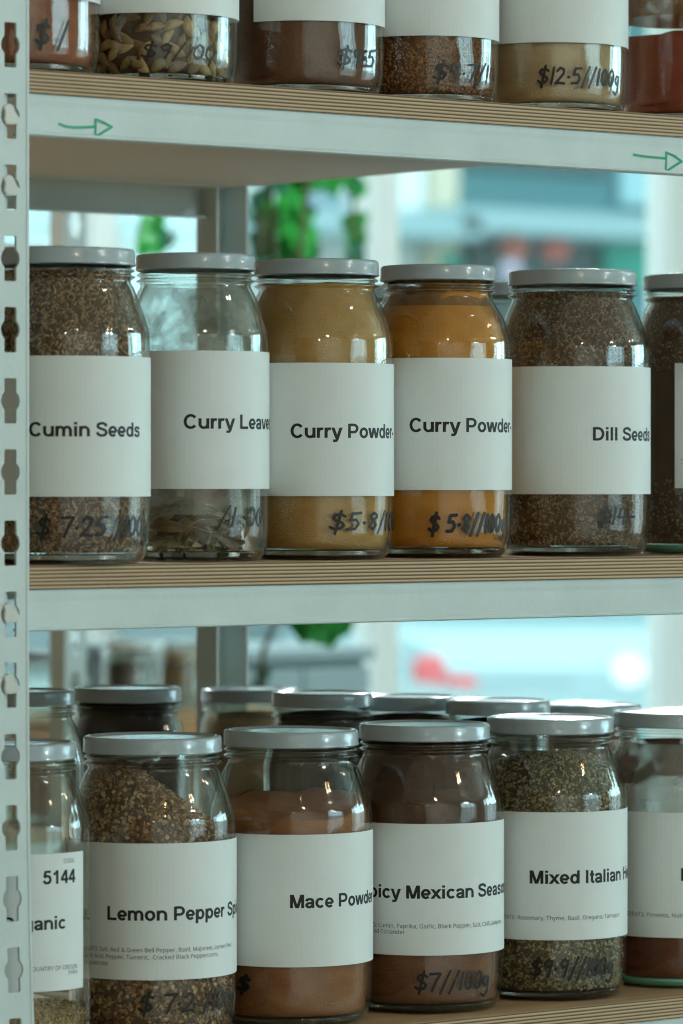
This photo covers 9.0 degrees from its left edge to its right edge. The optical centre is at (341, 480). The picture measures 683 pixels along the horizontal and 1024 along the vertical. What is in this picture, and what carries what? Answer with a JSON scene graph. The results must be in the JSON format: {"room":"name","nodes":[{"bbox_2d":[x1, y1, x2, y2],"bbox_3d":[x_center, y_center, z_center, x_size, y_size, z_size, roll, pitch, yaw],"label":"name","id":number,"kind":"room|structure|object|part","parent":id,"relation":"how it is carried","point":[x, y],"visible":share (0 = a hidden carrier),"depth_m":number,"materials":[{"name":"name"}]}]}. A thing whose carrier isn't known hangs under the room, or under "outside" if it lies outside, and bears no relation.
{"room":"food shop","nodes":[
{"label":"food shop","id":0,"kind":"room"},
{"bbox_3d":[1.052,-1.775,3.158,11.200,0.150,10.000,0,0,-39],"label":"ceiling","id":1,"kind":"structure","parent":0,"visible":0},
{"bbox_2d":[135,216,176,255],"bbox_3d":[-0.289,-1.017,6.572,0.252,1.367,0.252,0,0,-10],"label":"hanging plant","id":2,"kind":"object","parent":1,"relation":"hanging from","point":[153,236],"visible":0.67,"depth_m":6.55,"materials":[{"name":"green plant"}]},
{"bbox_2d":[248,178,341,280],"bbox_3d":[-0.091,-1.011,6.992,0.252,1.378,0.258,0,0,-10],"label":"hanging plant","id":3,"kind":"object","parent":1,"relation":"hanging from","point":[288,204],"visible":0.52,"depth_m":6.98,"materials":[{"name":"green plant"}]},
{"bbox_3d":[-0.158,-0.549,6.935,0.111,0.385,0.008,0,0,-39],"label":"stem","id":4,"kind":"part","parent":3,"relation":"part of","materials":[{"name":"green plant"}]},
{"bbox_2d":[250,181,354,685],"bbox_3d":[-0.098,-0.702,5.818,0.304,1.996,0.252,0,0,-22],"label":"plant","id":5,"kind":"object","parent":1,"relation":"hanging from","point":[326,635],"visible":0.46,"depth_m":5.86,"materials":[{"name":"green plant"}]},
{"bbox_3d":[-0.058,-0.275,5.860,0.118,0.936,0.008,0,0,-39],"label":"stem","id":6,"kind":"part","parent":5,"relation":"part of","materials":[{"name":"green plant"}]},
{"bbox_3d":[-0.063,-0.231,5.856,0.132,1.022,0.008,0,0,-39],"label":"stem","id":7,"kind":"part","parent":5,"relation":"part of","materials":[{"name":"green plant"}]},
{"bbox_2d":[340,177,367,258],"bbox_3d":[0.035,-1.030,7.411,0.252,1.340,0.252,0,0,-12],"label":"hanging plant","id":8,"kind":"object","parent":1,"relation":"hanging from","point":[354,223],"visible":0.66,"depth_m":7.41,"materials":[{"name":"green plant"}]},
{"bbox_3d":[-0.024,-0.557,7.364,0.132,0.370,0.008,0,0,-39],"label":"stem","id":9,"kind":"part","parent":8,"relation":"part of","materials":[{"name":"green plant"}]},
{"bbox_3d":[1.052,1.550,3.158,11.200,0.100,10.000,0,0,-39],"label":"floor","id":10,"kind":"structure","parent":0,"visible":0},
{"bbox_2d":[2,211,85,853],"bbox_3d":[-0.865,0.470,4.375,1.213,2.061,0.430,0,0,-39],"label":"shelving unit","id":11,"kind":"object","parent":10,"relation":"on","point":[45,838],"visible":0.12,"depth_m":4.58,"materials":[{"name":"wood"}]},
{"bbox_2d":[5,649,90,822],"bbox_3d":[-0.313,0.273,4.673,0.097,0.182,0.097,0,0,-29],"label":"spice jar","id":12,"kind":"object","parent":11,"relation":"on","point":[39,771],"visible":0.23,"depth_m":4.63,"materials":[{"name":"clear glass"}]},
{"bbox_3d":[-0.313,0.360,4.673,0.091,0.006,0.091,0,0,-39],"label":"glass","id":13,"kind":"part","parent":12,"relation":"part of","materials":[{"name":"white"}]},
{"bbox_3d":[-0.313,0.188,4.673,0.081,0.011,0.081,0,0,-39],"label":"lid","id":14,"kind":"part","parent":12,"relation":"part of","materials":[{"name":"metal"}]},
{"bbox_3d":[-0.289,0.439,4.596,0.027,1.999,0.028,0,0,-39],"label":"upright post","id":15,"kind":"part","parent":11,"relation":"part of","materials":[{"name":"metal"}]},
{"bbox_2d":[4,705,316,807],"bbox_3d":[-0.259,0.906,5.890,0.440,1.187,0.320,0,0,-39],"label":"side table","id":16,"kind":"object","parent":10,"relation":"on","point":[39,719],"visible":0.06,"depth_m":5.80,"materials":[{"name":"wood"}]},
{"bbox_2d":[102,640,155,684],"bbox_3d":[-0.282,0.263,5.782,0.072,0.100,0.072,0,0,-39],"label":"spice jar","id":17,"kind":"object","parent":16,"relation":"on","point":[119,672],"visible":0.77,"depth_m":5.76,"materials":[{"name":"clear glass"}]},
{"bbox_3d":[-0.282,0.218,5.782,0.062,0.011,0.062,0,0,-39],"label":"lid","id":18,"kind":"part","parent":17,"relation":"part of","materials":[{"name":"white metal"}]},
{"bbox_2d":[157,642,195,708],"bbox_3d":[-0.222,0.268,5.984,0.064,0.091,0.064,0,0,42],"label":"spice jar","id":19,"kind":"object","parent":16,"relation":"on","point":[183,676],"visible":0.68,"depth_m":5.96,"materials":[{"name":"clear glass"}]},
{"bbox_3d":[-0.222,0.241,5.984,0.053,0.011,0.053,0,0,-39],"label":"lid","id":20,"kind":"part","parent":19,"relation":"part of","materials":[{"name":"white"}]},
{"bbox_3d":[-0.222,0.309,5.984,0.060,0.006,0.060,0,0,-39],"label":"glass","id":21,"kind":"part","parent":19,"relation":"part of","materials":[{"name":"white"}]},
{"bbox_3d":[-0.193,0.921,6.111,0.040,1.157,0.040,0,0,-39],"label":"leg","id":22,"kind":"part","parent":16,"relation":"part of","materials":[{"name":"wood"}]},
{"bbox_2d":[70,638,374,713],"bbox_3d":[-0.180,0.870,6.381,0.272,1.260,0.455,0,0,-39],"label":"cabinet","id":23,"kind":"object","parent":10,"relation":"on","point":[308,666],"visible":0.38,"depth_m":6.27,"materials":[{"name":"grey laminate"}]},
{"bbox_3d":[-0.108,0.835,6.193,0.120,1.130,0.018,0,0,-39],"label":"door","id":24,"kind":"part","parent":23,"relation":"part of","materials":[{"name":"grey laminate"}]},
{"bbox_3d":[-0.011,0.835,6.271,0.120,1.130,0.018,0,0,-39],"label":"door","id":25,"kind":"part","parent":23,"relation":"part of","materials":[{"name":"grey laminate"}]},
{"bbox_2d":[0,0,682,1023],"bbox_3d":[-0.356,0.350,3.002,1.186,2.300,0.661,0,0,-39],"label":"shelving unit","id":26,"kind":"object","parent":10,"relation":"on","point":[74,142],"visible":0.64,"depth_m":2.91,"materials":[{"name":"paint"}]},
{"bbox_3d":[-0.215,-0.206,2.715,0.014,0.085,0.001,0,0,-39],"label":"bracket plate","id":27,"kind":"part","parent":26,"relation":"part of","materials":[{"name":"paint"}]},
{"bbox_3d":[-0.215,0.105,2.715,0.014,0.085,0.001,0,0,-39],"label":"bracket plate","id":28,"kind":"part","parent":26,"relation":"part of","materials":[{"name":"paint"}]},
{"bbox_3d":[-0.212,0.328,2.727,0.036,2.221,0.028,0,0,-39],"label":"upright post","id":29,"kind":"part","parent":26,"relation":"part of","materials":[{"name":"metal"}]},
{"bbox_2d":[1,738,90,1023],"bbox_3d":[-0.210,0.266,2.805,0.098,0.196,0.098,0,0,27],"label":"spice jar","id":30,"kind":"object","parent":26,"relation":"on","point":[57,878],"visible":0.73,"depth_m":2.77,"materials":[{"name":"clear glass"}]},
{"bbox_3d":[-0.210,0.173,2.805,0.081,0.011,0.081,0,0,-39],"label":"lid","id":31,"kind":"part","parent":30,"relation":"part of","materials":[{"name":"metal"}]},
{"bbox_2d":[33,964,76,970],"bbox_3d":[-0.183,0.310,2.766,0.036,0.003,0.003,0,0,-36],"label":"print","id":32,"kind":"object","parent":30,"relation":"attached to","point":[36,967],"depth_m":2.76,"materials":[{"name":"grey paper"}]},
{"bbox_3d":[-0.210,0.268,2.805,0.097,0.193,0.097,0,0,-39],"label":"glass","id":33,"kind":"part","parent":30,"relation":"part of","materials":[{"name":"clear glass"}]},
{"bbox_2d":[7,687,87,784],"bbox_3d":[-0.237,0.260,3.228,0.097,0.209,0.097,0,0,-39],"label":"spice jar","id":34,"kind":"object","parent":26,"relation":"on","point":[38,697],"visible":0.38,"depth_m":3.20,"materials":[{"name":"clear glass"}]},
{"bbox_3d":[-0.237,0.160,3.228,0.081,0.011,0.081,0,0,-39],"label":"lid","id":35,"kind":"part","parent":34,"relation":"part of","materials":[{"name":"metal"}]},
{"bbox_3d":[-0.237,0.261,3.228,0.097,0.206,0.097,0,0,-39],"label":"glass","id":36,"kind":"part","parent":34,"relation":"part of","materials":[{"name":"clear glass"}]},
{"bbox_2d":[1,0,99,72],"bbox_3d":[-0.211,-0.360,2.804,0.114,0.203,0.114,0,0,-39],"label":"spice jar","id":37,"kind":"object","parent":26,"relation":"on","point":[61,32],"visible":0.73,"depth_m":2.76,"materials":[{"name":"clear glass"}]},
{"bbox_3d":[-0.211,-0.262,2.804,0.102,0.006,0.102,0,0,-39],"label":"glass","id":38,"kind":"part","parent":37,"relation":"part of","materials":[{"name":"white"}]},
{"bbox_3d":[-0.211,-0.359,2.804,0.110,0.200,0.110,0,0,-39],"label":"glass","id":39,"kind":"part","parent":37,"relation":"part of","materials":[{"name":"clear glass"}]},
{"bbox_2d":[1,246,150,563],"bbox_3d":[-0.178,-0.048,2.791,0.114,0.201,0.114,0,0,-39],"label":"spice jar","id":40,"kind":"object","parent":26,"relation":"on","point":[90,367],"visible":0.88,"depth_m":2.75,"materials":[{"name":"clear glass"}]},
{"bbox_3d":[-0.178,-0.143,2.792,0.093,0.011,0.093,0,0,-39],"label":"lid","id":41,"kind":"part","parent":40,"relation":"part of","materials":[{"name":"metal"}]},
{"bbox_3d":[-0.178,0.049,2.792,0.102,0.006,0.102,0,0,-39],"label":"glass","id":42,"kind":"part","parent":40,"relation":"part of","materials":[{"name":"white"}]},
{"bbox_2d":[62,684,191,852],"bbox_3d":[-0.164,0.261,3.334,0.100,0.206,0.100,0,0,-29],"label":"spice jar","id":43,"kind":"object","parent":26,"relation":"on","point":[118,707],"visible":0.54,"depth_m":3.30,"materials":[{"name":"clear glass"}]},
{"bbox_3d":[-0.164,0.163,3.334,0.084,0.011,0.084,0,0,-39],"label":"lid","id":44,"kind":"part","parent":43,"relation":"part of","materials":[{"name":"metal"}]},
{"bbox_2d":[68,732,236,1023],"bbox_3d":[-0.125,0.266,2.874,0.111,0.196,0.111,0,0,34],"label":"spice jar","id":45,"kind":"object","parent":26,"relation":"on","point":[164,875],"visible":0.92,"depth_m":2.83,"materials":[{"name":"clear glass"}]},
{"bbox_2d":[84,952,216,959],"bbox_3d":[-0.129,0.309,2.832,0.094,0.004,0.026,0,0,5],"label":"print","id":46,"kind":"object","parent":45,"relation":"on","point":[94,955],"depth_m":2.82,"materials":[{"name":"grey paper"}]},
{"bbox_3d":[-0.125,0.173,2.874,0.093,0.011,0.093,0,0,-39],"label":"lid","id":47,"kind":"part","parent":45,"relation":"part of","materials":[{"name":"metal"}]},
{"bbox_2d":[85,943,229,953],"bbox_3d":[-0.122,0.304,2.835,0.102,0.004,0.033,0,0,-4],"label":"print","id":48,"kind":"object","parent":45,"relation":"on","point":[96,948],"depth_m":2.82,"materials":[{"name":"grey paper"}]},
{"bbox_2d":[92,0,238,82],"bbox_3d":[-0.123,-0.360,2.875,0.111,0.203,0.111,0,0,31],"label":"spice jar","id":49,"kind":"object","parent":26,"relation":"on","point":[166,39],"visible":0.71,"depth_m":2.83,"materials":[{"name":"clear glass"}]},
{"bbox_3d":[-0.123,-0.262,2.875,0.102,0.006,0.102,0,0,-39],"label":"glass","id":50,"kind":"part","parent":49,"relation":"part of","materials":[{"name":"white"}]},
{"bbox_3d":[-0.123,-0.359,2.875,0.110,0.200,0.110,0,0,-39],"label":"glass","id":51,"kind":"part","parent":49,"relation":"part of","materials":[{"name":"clear glass"}]},
{"bbox_2d":[134,252,269,560],"bbox_3d":[-0.097,-0.049,2.896,0.101,0.203,0.101,0,0,-39],"label":"spice jar","id":52,"kind":"object","parent":26,"relation":"on","point":[210,426],"visible":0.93,"depth_m":2.86,"materials":[{"name":"clear glass"}]},
{"bbox_3d":[-0.097,-0.145,2.896,0.080,0.011,0.080,0,0,-39],"label":"lid","id":53,"kind":"part","parent":52,"relation":"part of","materials":[{"name":"metal"}]},
{"bbox_2d":[146,489,246,548],"bbox_3d":[-0.104,-0.021,3.335,0.097,0.148,0.097,0,0,1],"label":"curry","id":54,"kind":"object","parent":52,"relation":"in","point":[215,497],"visible":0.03,"depth_m":3.29,"materials":[{"name":"plant"}]},
{"bbox_3d":[-0.104,0.049,3.335,0.091,0.006,0.091,0,0,-39],"label":"glass","id":55,"kind":"part","parent":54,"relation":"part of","materials":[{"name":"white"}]},
{"bbox_3d":[-0.097,0.049,2.896,0.091,0.006,0.091,0,0,-39],"label":"glass","id":56,"kind":"part","parent":52,"relation":"part of","materials":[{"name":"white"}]},
{"bbox_3d":[-0.101,0.328,3.599,0.027,2.221,0.028,0,0,-39],"label":"upright post","id":57,"kind":"part","parent":26,"relation":"part of","materials":[{"name":"metal"}]},
{"bbox_2d":[194,686,298,821],"bbox_3d":[-0.074,0.265,3.509,0.090,0.197,0.090,0,0,1],"label":"spice jar","id":58,"kind":"object","parent":26,"relation":"on","point":[246,771],"visible":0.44,"depth_m":3.48,"materials":[{"name":"clear glass"}]},
{"bbox_3d":[-0.074,0.172,3.509,0.079,0.011,0.079,0,0,-39],"label":"lid","id":59,"kind":"part","parent":58,"relation":"part of","materials":[{"name":"metal"}]},
{"bbox_2d":[210,725,372,1023],"bbox_3d":[-0.034,0.266,2.947,0.111,0.196,0.111,0,0,-33],"label":"spice jar","id":60,"kind":"object","parent":26,"relation":"on","point":[305,857],"visible":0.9,"depth_m":2.90,"materials":[{"name":"clear glass"}]},
{"bbox_3d":[-0.034,0.173,2.947,0.093,0.011,0.093,0,0,-39],"label":"lid","id":61,"kind":"part","parent":60,"relation":"part of","materials":[{"name":"metal"}]},
{"bbox_3d":[-0.034,0.360,2.947,0.102,0.006,0.102,0,0,-39],"label":"glass","id":62,"kind":"part","parent":60,"relation":"part of","materials":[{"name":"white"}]},
{"bbox_2d":[226,0,384,93],"bbox_3d":[-0.026,-0.360,2.953,0.114,0.203,0.114,0,0,-39],"label":"spice jar","id":63,"kind":"object","parent":26,"relation":"on","point":[332,45],"visible":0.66,"depth_m":2.91,"materials":[{"name":"clear glass"}]},
{"bbox_3d":[-0.026,-0.262,2.954,0.102,0.006,0.102,0,0,-39],"label":"glass","id":64,"kind":"part","parent":63,"relation":"part of","materials":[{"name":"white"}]},
{"bbox_2d":[239,258,393,558],"bbox_3d":[-0.017,-0.049,2.961,0.105,0.202,0.105,0,0,-33],"label":"spice jar","id":65,"kind":"object","parent":26,"relation":"on","point":[331,375],"visible":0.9,"depth_m":2.92,"materials":[{"name":"clear glass"}]},
{"bbox_3d":[-0.017,-0.144,2.961,0.086,0.011,0.086,0,0,-39],"label":"lid","id":66,"kind":"part","parent":65,"relation":"part of","materials":[{"name":"metal"}]},
{"bbox_3d":[-0.017,0.049,2.961,0.097,0.006,0.097,0,0,-39],"label":"glass","id":67,"kind":"part","parent":65,"relation":"part of","materials":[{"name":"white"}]},
{"bbox_2d":[264,690,372,791],"bbox_3d":[-0.015,0.261,3.276,0.088,0.205,0.088,0,0,4],"label":"spice jar","id":68,"kind":"object","parent":26,"relation":"on","point":[291,770],"visible":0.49,"depth_m":3.24,"materials":[{"name":"clear glass"}]},
{"bbox_3d":[-0.015,0.164,3.276,0.077,0.011,0.077,0,0,-39],"label":"lid","id":69,"kind":"part","parent":68,"relation":"part of","materials":[{"name":"metal"}]},
{"bbox_2d":[371,285,400,302],"bbox_3d":[0.024,-0.049,3.366,0.097,0.203,0.097,0,0,1],"label":"spice jar","id":70,"kind":"object","parent":26,"relation":"on","point":[380,296],"visible":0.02,"depth_m":3.33,"materials":[{"name":"clear glass"}]},
{"bbox_2d":[358,693,457,743],"bbox_3d":[0.051,0.264,3.329,0.088,0.200,0.088,0,0,8],"label":"spice jar","id":71,"kind":"object","parent":26,"relation":"on","point":[415,705],"visible":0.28,"depth_m":3.30,"materials":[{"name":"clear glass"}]},
{"bbox_3d":[0.051,0.169,3.329,0.077,0.011,0.077,0,0,-39],"label":"lid","id":72,"kind":"part","parent":71,"relation":"part of","materials":[{"name":"metal"}]},
{"bbox_2d":[349,720,503,1012],"bbox_3d":[0.058,0.266,3.021,0.110,0.196,0.110,0,0,-33],"label":"spice jar","id":73,"kind":"object","parent":26,"relation":"on","point":[438,825],"visible":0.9,"depth_m":2.98,"materials":[{"name":"clear glass"}]},
{"bbox_2d":[375,929,404,933],"bbox_3d":[0.031,0.308,2.973,0.026,0.003,0.002,0,0,29],"label":"print","id":74,"kind":"object","parent":73,"relation":"on","point":[377,931],"depth_m":2.97,"materials":[{"name":"grey"}]},
{"bbox_3d":[0.058,0.173,3.021,0.092,0.011,0.092,0,0,-39],"label":"lid","id":75,"kind":"part","parent":73,"relation":"part of","materials":[{"name":"metal"}]},
{"bbox_3d":[0.058,0.360,3.021,0.102,0.006,0.102,0,0,-39],"label":"glass","id":76,"kind":"part","parent":73,"relation":"part of","materials":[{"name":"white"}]},
{"bbox_2d":[374,920,499,928],"bbox_3d":[0.060,0.304,2.983,0.102,0.004,0.035,0,0,-3],"label":"print","id":77,"kind":"object","parent":73,"relation":"attached to","point":[378,924],"depth_m":2.97,"materials":[{"name":"grey paper"}]},
{"bbox_2d":[377,0,498,101],"bbox_3d":[0.058,-0.360,3.021,0.102,0.203,0.102,0,0,34],"label":"spice jar","id":78,"kind":"object","parent":26,"relation":"on","point":[443,49],"visible":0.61,"depth_m":2.98,"materials":[{"name":"clear glass"}]},
{"bbox_3d":[0.058,-0.262,3.021,0.095,0.006,0.095,0,0,-39],"label":"glass","id":79,"kind":"part","parent":78,"relation":"part of","materials":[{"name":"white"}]},
{"bbox_3d":[0.058,-0.359,3.021,0.102,0.200,0.102,0,0,-39],"label":"glass","id":80,"kind":"part","parent":78,"relation":"part of","materials":[{"name":"clear glass"}]},
{"bbox_2d":[379,264,511,557],"bbox_3d":[0.067,-0.048,3.028,0.106,0.202,0.106,0,0,-39],"label":"spice jar","id":81,"kind":"object","parent":26,"relation":"on","point":[453,368],"visible":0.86,"depth_m":2.99,"materials":[{"name":"clear glass"}]},
{"bbox_3d":[0.067,-0.144,3.029,0.081,0.011,0.081,0,0,-39],"label":"lid","id":82,"kind":"part","parent":81,"relation":"part of","materials":[{"name":"metal"}]},
{"bbox_3d":[0.067,0.049,3.029,0.095,0.006,0.095,0,0,-39],"label":"glass","id":83,"kind":"part","parent":81,"relation":"part of","materials":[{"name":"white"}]},
{"bbox_2d":[445,697,550,762],"bbox_3d":[0.118,0.264,3.275,0.088,0.200,0.088,0,0,8],"label":"spice jar","id":84,"kind":"object","parent":26,"relation":"on","point":[506,744],"visible":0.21,"depth_m":3.24,"materials":[{"name":"clear glass"}]},
{"bbox_3d":[0.118,0.170,3.275,0.079,0.011,0.079,0,0,-39],"label":"lid","id":85,"kind":"part","parent":84,"relation":"part of","materials":[{"name":"metal"}]},
{"bbox_3d":[0.118,0.266,3.275,0.088,0.197,0.088,0,0,-39],"label":"glass","id":86,"kind":"part","parent":84,"relation":"part of","materials":[{"name":"clear glass"}]},
{"bbox_2d":[458,282,556,299],"bbox_3d":[0.126,-0.050,3.353,0.097,0.205,0.097,0,0,19],"label":"spice jar","id":87,"kind":"object","parent":26,"relation":"on","point":[502,292],"visible":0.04,"depth_m":3.31,"materials":[{"name":"clear glass"}]},
{"bbox_2d":[485,713,627,999],"bbox_3d":[0.148,0.266,3.094,0.109,0.197,0.109,0,0,-29],"label":"spice jar","id":88,"kind":"object","parent":26,"relation":"on","point":[565,814],"visible":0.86,"depth_m":3.05,"materials":[{"name":"clear glass"}]},
{"bbox_3d":[0.148,0.173,3.094,0.091,0.011,0.091,0,0,-39],"label":"lid","id":89,"kind":"part","parent":88,"relation":"part of","materials":[{"name":"metal"}]},
{"bbox_3d":[0.148,0.360,3.094,0.101,0.006,0.101,0,0,-39],"label":"glass","id":90,"kind":"part","parent":88,"relation":"part of","materials":[{"name":"white"}]},
{"bbox_2d":[504,913,618,921],"bbox_3d":[0.149,0.306,3.052,0.093,0.004,0.026,0,0,-1],"label":"print","id":91,"kind":"object","parent":88,"relation":"attached to","point":[508,917],"depth_m":3.04,"materials":[{"name":"grey paper"}]},
{"bbox_2d":[492,0,627,111],"bbox_3d":[0.148,-0.360,3.094,0.114,0.203,0.114,0,0,-39],"label":"spice jar","id":92,"kind":"object","parent":26,"relation":"on","point":[554,53],"visible":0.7,"depth_m":3.05,"materials":[{"name":"clear glass"}]},
{"bbox_3d":[0.148,-0.262,3.094,0.102,0.006,0.102,0,0,-39],"label":"glass","id":93,"kind":"part","parent":92,"relation":"part of","materials":[{"name":"white"}]},
{"bbox_3d":[0.148,-0.359,3.094,0.110,0.200,0.110,0,0,-39],"label":"glass","id":94,"kind":"part","parent":92,"relation":"part of","materials":[{"name":"clear glass"}]},
{"bbox_2d":[502,269,650,555],"bbox_3d":[0.165,-0.049,3.107,0.111,0.202,0.111,0,0,-33],"label":"spice jar","id":95,"kind":"object","parent":26,"relation":"on","point":[581,378],"visible":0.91,"depth_m":3.06,"materials":[{"name":"clear glass"}]},
{"bbox_3d":[0.165,-0.144,3.107,0.093,0.011,0.093,0,0,-39],"label":"lid","id":96,"kind":"part","parent":95,"relation":"part of","materials":[{"name":"metal"}]},
{"bbox_3d":[0.165,0.049,3.107,0.102,0.006,0.102,0,0,-39],"label":"glass","id":97,"kind":"part","parent":95,"relation":"part of","materials":[{"name":"white"}]},
{"bbox_2d":[608,708,682,987],"bbox_3d":[0.244,0.266,3.171,0.111,0.197,0.111,0,0,-29],"label":"spice jar","id":98,"kind":"object","parent":26,"relation":"on","point":[654,839],"visible":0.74,"depth_m":3.12,"materials":[{"name":"clear glass"}]},
{"bbox_3d":[0.245,0.173,3.172,0.093,0.011,0.093,0,0,-39],"label":"lid","id":99,"kind":"part","parent":98,"relation":"part of","materials":[{"name":"metal"}]},
{"bbox_3d":[0.245,0.360,3.172,0.102,0.006,0.102,0,0,-39],"label":"glass","id":100,"kind":"part","parent":98,"relation":"part of","materials":[{"name":"teal glass"}]},
{"bbox_2d":[627,911,682,917],"bbox_3d":[0.223,0.312,3.125,0.060,0.004,0.009,0,0,25],"label":"print","id":101,"kind":"object","parent":98,"relation":"attached to","point":[630,914],"depth_m":3.12,"materials":[{"name":"grey"}]},
{"bbox_2d":[621,0,682,115],"bbox_3d":[0.255,-0.360,3.180,0.110,0.203,0.110,0,0,-3],"label":"spice jar","id":102,"kind":"object","parent":26,"relation":"on","point":[655,62],"visible":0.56,"depth_m":3.14,"materials":[{"name":"clear glass"}]},
{"bbox_3d":[0.255,-0.262,3.180,0.102,0.006,0.102,0,0,-39],"label":"glass","id":103,"kind":"part","parent":102,"relation":"part of","materials":[{"name":"white"}]},
{"bbox_3d":[0.544,0.359,3.544,0.905,2.283,0.375,0,0,-39],"label":"shelving unit","id":104,"kind":"object","parent":10,"relation":"on","visible":0},
{"bbox_2d":[547,701,646,811],"bbox_3d":[0.192,0.268,3.358,0.088,0.192,0.088,0,0,8],"label":"spice jar","id":105,"kind":"object","parent":104,"relation":"on","point":[591,744],"visible":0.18,"depth_m":3.33,"materials":[{"name":"clear glass"}]},
{"bbox_3d":[0.192,0.177,3.358,0.079,0.011,0.079,0,0,-39],"label":"lid","id":106,"kind":"part","parent":105,"relation":"part of","materials":[{"name":"metal"}]},
{"bbox_3d":[0.192,0.269,3.358,0.088,0.190,0.088,0,0,-39],"label":"glass","id":107,"kind":"part","parent":105,"relation":"part of","materials":[{"name":"clear glass"}]},
{"bbox_2d":[639,273,682,553],"bbox_3d":[0.267,-0.049,3.190,0.110,0.203,0.111,0,0,-33],"label":"spice jar","id":108,"kind":"object","parent":104,"relation":"on","point":[663,326],"visible":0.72,"depth_m":3.15,"materials":[{"name":"clear glass"}]},
{"bbox_3d":[0.267,-0.145,3.190,0.093,0.011,0.093,0,0,-39],"label":"lid","id":109,"kind":"part","parent":108,"relation":"part of","materials":[{"name":"metal"}]},
{"bbox_3d":[0.267,0.049,3.190,0.102,0.006,0.102,0,0,-39],"label":"glass","id":110,"kind":"part","parent":108,"relation":"part of","materials":[{"name":"teal"}]},
{"bbox_3d":[-2.022,-0.100,6.974,11.200,3.200,0.200,0,0,-39],"label":"wall","id":111,"kind":"structure","parent":0,"visible":0},
{"bbox_2d":[72,28,682,812],"bbox_3d":[-0.008,-0.200,8.532,5.109,2.500,0.080,0,0,-39],"label":"window","id":112,"kind":"structure","parent":111,"relation":"in","point":[380,202],"depth_m":9.04,"materials":[{"name":"white"}]},
{"label":"outside","id":113,"kind":"structure","parent":0,"visible":0},
{"bbox_3d":[2.529,1.645,19.179,52.000,0.110,8.300,0,0,-39],"label":"road","id":114,"kind":"object","parent":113,"visible":0},
{"bbox_2d":[2,600,544,817],"bbox_3d":[-1.266,0.848,12.976,4.270,1.485,1.824,0,0,-39],"label":"car","id":115,"kind":"object","parent":114,"relation":"on","point":[39,672],"visible":0.02,"depth_m":12.65,"materials":[{"name":"teal paint"}]},
{"bbox_3d":[-1.570,0.350,12.732,2.850,0.460,1.600,0,0,-39],"label":"cabin glass","id":116,"kind":"part","parent":115,"relation":"part of","materials":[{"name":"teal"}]},
{"bbox_2d":[144,544,476,688],"bbox_3d":[-1.713,0.848,15.390,4.270,1.485,1.824,0,0,-39],"label":"car","id":117,"kind":"object","parent":114,"relation":"on","point":[417,663],"visible":0.08,"depth_m":15.88,"materials":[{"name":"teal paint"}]},
{"bbox_3d":[-1.409,0.350,15.635,2.850,0.460,1.600,0,0,-39],"label":"cabin glass","id":118,"kind":"part","parent":117,"relation":"part of","materials":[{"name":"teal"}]},
{"bbox_2d":[413,654,444,684],"bbox_3d":[0.268,0.708,15.984,0.160,0.145,0.200,0,0,-39],"label":"tail light","id":119,"kind":"object","parent":117,"relation":"attached to","point":[427,668],"depth_m":15.90,"materials":[{"name":"red plastic"}]},
{"bbox_2d":[399,615,646,811],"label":"window","id":120,"kind":"structure","parent":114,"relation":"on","point":[604,658],"depth_m":19.59,"materials":[{"name":"clear glass"}]},
{"bbox_2d":[476,680,574,684],"bbox_3d":[0.629,0.940,19.509,0.840,0.100,0.082,0,0,0],"label":"grille","id":121,"kind":"object","parent":120,"relation":"attached to","point":[479,682],"depth_m":19.47,"materials":[{"name":"grey"}]},
{"bbox_2d":[613,654,644,684],"bbox_3d":[1.289,0.850,19.485,0.150,0.150,0.070,0,0,0],"label":"light","id":122,"kind":"object","parent":120,"relation":"attached to","point":[628,669],"depth_m":19.46,"materials":[{"name":"white"}]},
{"bbox_3d":[-0.921,1.615,23.462,52.000,0.170,2.700,0,0,-39],"label":"pavement","id":123,"kind":"object","parent":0,"visible":0},
{"bbox_2d":[4,171,481,350],"bbox_3d":[-2.890,-1.750,25.793,5.940,6.500,4.600,0,0,-39],"label":"building","id":124,"kind":"object","parent":123,"relation":"on","point":[415,229],"visible":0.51,"depth_m":25.22,"materials":[{"name":"white"}]},
{"bbox_3d":[-0.172,-1.597,25.755,0.454,0.248,0.050,0,0,-39],"label":"door panel","id":125,"kind":"part","parent":124,"relation":"part of","materials":[{"name":"glass"}]},
{"bbox_2d":[404,26,646,329],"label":"window","id":126,"kind":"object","parent":123,"relation":"on","point":[602,216],"visible":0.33,"depth_m":26.71,"materials":[{"name":"teal"}]},
{"bbox_3d":[0.634,-1.280,26.365,0.159,0.188,0.110,0,0,-39],"label":"sign panel","id":127,"kind":"part","parent":126,"relation":"part of","materials":[{"name":"teal"}]},
{"bbox_2d":[498,228,520,281],"bbox_3d":[0.999,-1.333,25.783,0.152,0.330,0.149,0,0,-39],"label":"pole","id":128,"kind":"object","parent":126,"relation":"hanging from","point":[504,270],"visible":0.66,"depth_m":25.77,"materials":[{"name":"metal"}]},
{"bbox_3d":[0.999,-1.388,25.779,0.019,0.220,0.019,0,0,-39],"label":"cord","id":129,"kind":"part","parent":128,"relation":"part of","materials":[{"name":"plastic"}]},
{"bbox_2d":[498,235,526,259],"bbox_3d":[1.035,-1.424,26.327,0.178,0.170,0.172,0,0,-39],"label":"flower basket","id":130,"kind":"object","parent":126,"relation":"hanging from","point":[517,251],"visible":0.86,"depth_m":26.27,"materials":[{"name":"ceramic"}]},
{"bbox_2d":[539,237,569,262],"bbox_3d":[1.298,-1.421,26.533,0.184,0.187,0.187,0,0,24],"label":"flower basket","id":131,"kind":"object","parent":126,"relation":"hanging from","point":[551,252],"visible":0.96,"depth_m":26.48,"materials":[{"name":"ceramic"}]},
{"bbox_3d":[1.779,-1.369,27.288,0.425,0.282,0.110,0,0,-39],"label":"sign panel","id":132,"kind":"part","parent":126,"relation":"part of","materials":[{"name":"teal"}]}
]}

